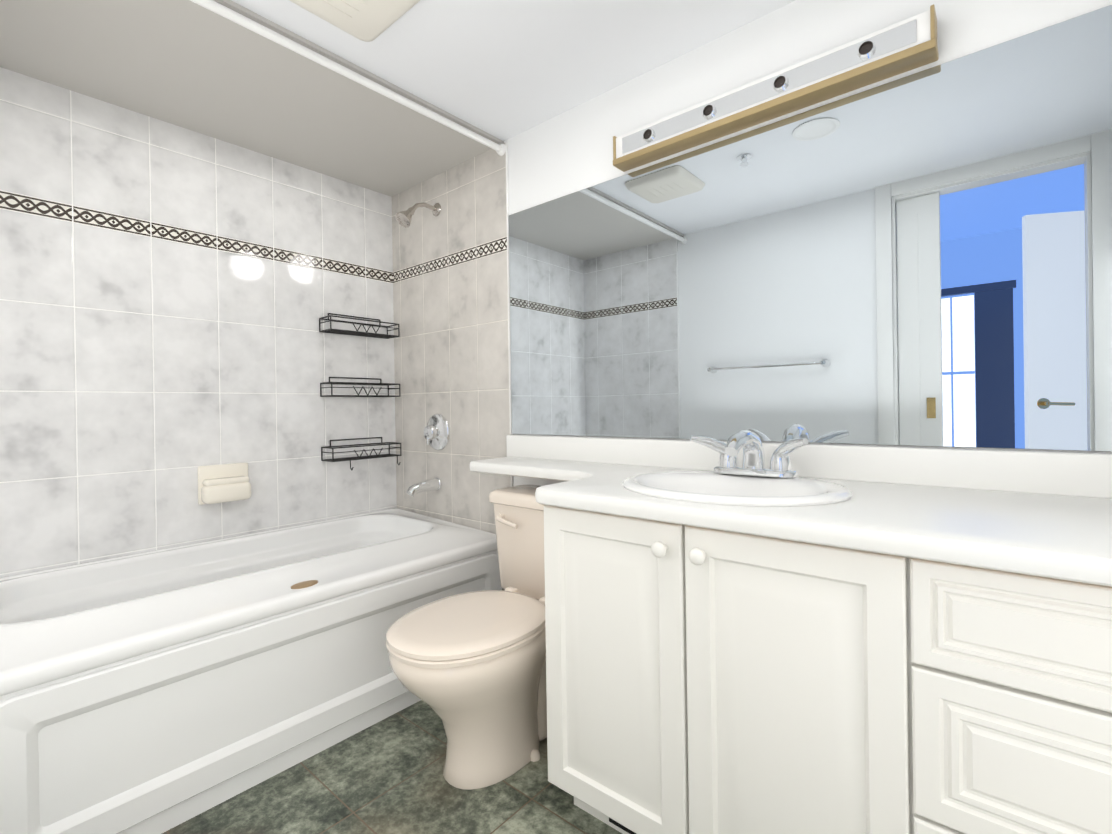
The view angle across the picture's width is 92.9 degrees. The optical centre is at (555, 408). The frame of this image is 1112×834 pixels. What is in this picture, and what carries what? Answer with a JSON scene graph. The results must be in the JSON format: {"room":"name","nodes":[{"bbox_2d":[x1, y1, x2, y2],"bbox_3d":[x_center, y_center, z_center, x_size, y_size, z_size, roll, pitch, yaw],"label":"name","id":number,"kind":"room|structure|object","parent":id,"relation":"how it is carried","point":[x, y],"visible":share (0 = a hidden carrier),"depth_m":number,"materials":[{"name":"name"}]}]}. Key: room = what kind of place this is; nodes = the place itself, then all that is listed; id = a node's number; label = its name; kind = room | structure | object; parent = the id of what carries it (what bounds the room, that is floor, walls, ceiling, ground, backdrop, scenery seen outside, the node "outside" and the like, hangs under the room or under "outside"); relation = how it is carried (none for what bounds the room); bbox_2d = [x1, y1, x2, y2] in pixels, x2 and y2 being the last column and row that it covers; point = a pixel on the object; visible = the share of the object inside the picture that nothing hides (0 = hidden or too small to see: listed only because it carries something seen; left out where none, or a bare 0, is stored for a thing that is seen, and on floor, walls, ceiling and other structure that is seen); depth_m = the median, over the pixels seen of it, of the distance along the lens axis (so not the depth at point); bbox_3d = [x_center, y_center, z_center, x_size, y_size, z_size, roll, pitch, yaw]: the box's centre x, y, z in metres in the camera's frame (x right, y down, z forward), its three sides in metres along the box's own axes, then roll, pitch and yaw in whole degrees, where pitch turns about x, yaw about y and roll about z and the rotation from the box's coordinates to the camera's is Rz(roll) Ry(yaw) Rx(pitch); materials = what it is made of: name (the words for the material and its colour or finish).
{"room":"bathroom","nodes":[
{"label":"bathroom","id":0,"kind":"room"},
{"bbox_2d":[162,700,621,833],"bbox_3d":[-0.207,1.053,1.129,3.100,0.080,1.800,-1,0,40],"label":"floor","id":1,"kind":"structure","parent":0,"point":[385,776],"depth_m":1.38,"materials":[{"name":"stone"}]},
{"bbox_2d":[0,508,501,833],"bbox_3d":[-0.988,0.763,1.824,0.795,0.520,1.524,-1,0,40],"label":"bathtub","id":2,"kind":"object","parent":1,"relation":"on","point":[161,691],"visible":0.9,"depth_m":1.42,"materials":[{"name":"white ceramic"}]},
{"bbox_2d":[386,484,546,789],"bbox_3d":[-0.155,0.649,1.582,0.494,0.724,0.728,-1,0,40],"label":"toilet","id":3,"kind":"object","parent":1,"relation":"on","point":[468,669],"visible":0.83,"depth_m":1.42,"materials":[{"name":"beige ceramic"}]},
{"bbox_2d":[536,501,1111,833],"bbox_3d":[0.672,0.611,1.028,1.417,0.777,0.562,-1,0,40],"label":"bathroom vanity","id":4,"kind":"object","parent":1,"relation":"on","point":[748,633],"depth_m":0.90,"materials":[{"name":"white wood"}]},
{"bbox_2d":[470,457,1111,576],"bbox_3d":[0.421,0.204,1.238,2.064,0.040,0.555,-1,0,40],"label":"countertop","id":5,"kind":"structure","parent":4,"relation":"on","point":[1066,532],"depth_m":0.91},
{"bbox_2d":[582,465,873,516],"bbox_3d":[0.399,0.244,1.224,0.508,0.151,0.428,-1,0,40],"label":"sink","id":6,"kind":"object","parent":5,"relation":"in","point":[816,494],"depth_m":1.26,"materials":[{"name":"white ceramic"}]},
{"bbox_2d":[686,429,817,476],"bbox_3d":[0.468,0.110,1.308,0.293,0.117,0.195,-1,0,40],"label":"faucet","id":7,"kind":"object","parent":5,"relation":"on","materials":[{"name":"silver metal"}]},
{"bbox_2d":[231,0,794,140],"bbox_3d":[-0.241,-1.123,1.123,3.100,0.080,1.800,-1,0,40],"label":"ceiling","id":8,"kind":"structure","parent":0,"point":[503,70],"depth_m":1.58,"materials":[{"name":"paint"}]},
{"bbox_2d":[0,0,503,196],"bbox_3d":[-1.038,-1.066,1.800,0.808,0.012,1.600,-1,0,40],"label":"soffit","id":9,"kind":"structure","parent":8,"relation":"attached to","point":[190,65],"depth_m":1.73,"materials":[{"name":"paint"}]},
{"bbox_2d":[289,0,419,41],"bbox_3d":[-0.527,-1.062,1.333,0.300,0.033,0.300,-1,0,40],"label":"fan","id":10,"kind":"object","parent":8,"relation":"attached to","point":[367,20],"visible":0.94,"depth_m":1.40,"materials":[{"name":"white plastic"}]},
{"bbox_2d":[504,0,1111,485],"bbox_3d":[0.364,-0.046,1.741,3.000,2.096,0.100,-1,0,40],"label":"wall","id":11,"kind":"structure","parent":0,"point":[568,152],"depth_m":1.53,"materials":[{"name":"white paint"}]},
{"bbox_2d":[392,143,510,590],"bbox_3d":[-0.496,-0.028,2.401,0.818,2.083,0.008,-1,0,40],"label":"wall tile","id":12,"kind":"structure","parent":11,"relation":"attached to","point":[450,309],"depth_m":2.35,"materials":[{"name":"white tile"}]},
{"bbox_2d":[190,0,505,155],"bbox_3d":[-0.733,-1.038,1.536,0.048,0.047,1.590,-1,0,40],"label":"curtain rod","id":13,"kind":"object","parent":12,"relation":"attached to","point":[254,26],"visible":0.98,"depth_m":1.60,"materials":[{"name":"white plastic"}]},
{"bbox_2d":[395,202,440,227],"bbox_3d":[-0.613,-0.864,2.342,0.074,0.150,0.212,-1,0,40],"label":"shower head","id":14,"kind":"object","parent":12,"relation":"attached to","point":[403,218],"visible":1,"depth_m":2.30},
{"bbox_2d":[406,478,440,496],"bbox_3d":[-0.601,0.355,2.383,0.060,0.069,0.162,-1,0,40],"label":"tub spout","id":15,"kind":"object","parent":12,"relation":"attached to","point":[424,486],"visible":1,"depth_m":2.37,"materials":[{"name":"silver metal"}]},
{"bbox_2d":[424,414,449,450],"bbox_3d":[-0.565,0.110,2.414,0.170,0.170,0.063,-1,0,40],"label":"shower valve","id":16,"kind":"object","parent":12,"relation":"attached to","point":[436,432],"visible":1,"depth_m":2.40,"materials":[{"name":"silver metal"}]},
{"bbox_2d":[505,142,512,486],"bbox_3d":[-0.724,-0.022,1.550,0.078,2.083,1.600,-1,0,40],"label":"trim","id":17,"kind":"structure","parent":11,"relation":"attached to","point":[507,212],"depth_m":2.13,"materials":[{"name":"white plastic"}]},
{"bbox_2d":[613,4,938,171],"bbox_3d":[0.532,-0.846,1.473,0.862,0.096,0.070,-1,0,40],"label":"light fixture","id":18,"kind":"object","parent":11,"relation":"attached to","point":[909,44],"visible":1,"depth_m":1.38,"materials":[{"name":"white plastic"}]},
{"bbox_2d":[506,435,1111,496],"bbox_3d":[0.593,0.139,1.442,2.064,0.088,0.020,-1,0,40],"label":"backsplash","id":19,"kind":"structure","parent":11,"relation":"attached to","point":[1080,474],"depth_m":1.22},
{"bbox_2d":[509,5,1111,450],"bbox_3d":[0.604,-0.348,1.463,2.063,0.878,0.005,-1,0,40],"label":"mirror","id":20,"kind":"object","parent":11,"relation":"attached to","point":[921,259],"visible":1,"depth_m":1.32,"materials":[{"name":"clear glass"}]},
{"bbox_3d":[-1.368,-0.020,2.096,0.100,2.096,1.800,-1,0,40],"label":"wall","id":21,"kind":"structure","parent":0,"visible":0},
{"bbox_2d":[0,67,396,577],"bbox_3d":[-1.326,-0.014,2.061,0.008,2.083,1.600,-1,0,40],"label":"wall tile","id":22,"kind":"structure","parent":21,"relation":"attached to","point":[171,294],"depth_m":1.94,"materials":[{"name":"white tile"}]},
{"bbox_2d":[198,463,251,504],"bbox_3d":[-1.279,0.292,2.052,0.070,0.146,0.175,-1,0,40],"label":"soap dish","id":23,"kind":"object","parent":22,"relation":"attached to","point":[222,483],"visible":1,"depth_m":2.03,"materials":[{"name":"white ceramic"}]},
{"bbox_2d":[319,313,399,338],"bbox_3d":[-0.910,-0.390,2.466,0.107,0.092,0.346,-1,0,40],"label":"shower shelf","id":24,"kind":"object","parent":21,"relation":"attached to","point":[358,333],"visible":1,"depth_m":2.44,"materials":[{"name":"black metal"}]},
{"bbox_2d":[320,377,400,396],"bbox_3d":[-0.906,-0.100,2.467,0.107,0.092,0.346,-1,0,40],"label":"shower shelf","id":25,"kind":"object","parent":21,"relation":"attached to","point":[355,383],"visible":1,"depth_m":2.44,"materials":[{"name":"black metal"}]},
{"bbox_2d":[321,437,401,470],"bbox_3d":[-0.893,0.209,2.461,0.128,0.137,0.346,-1,0,40],"label":"shower shelf","id":26,"kind":"object","parent":21,"relation":"attached to","point":[370,456],"visible":1,"depth_m":2.44,"materials":[{"name":"black metal"}]}
]}

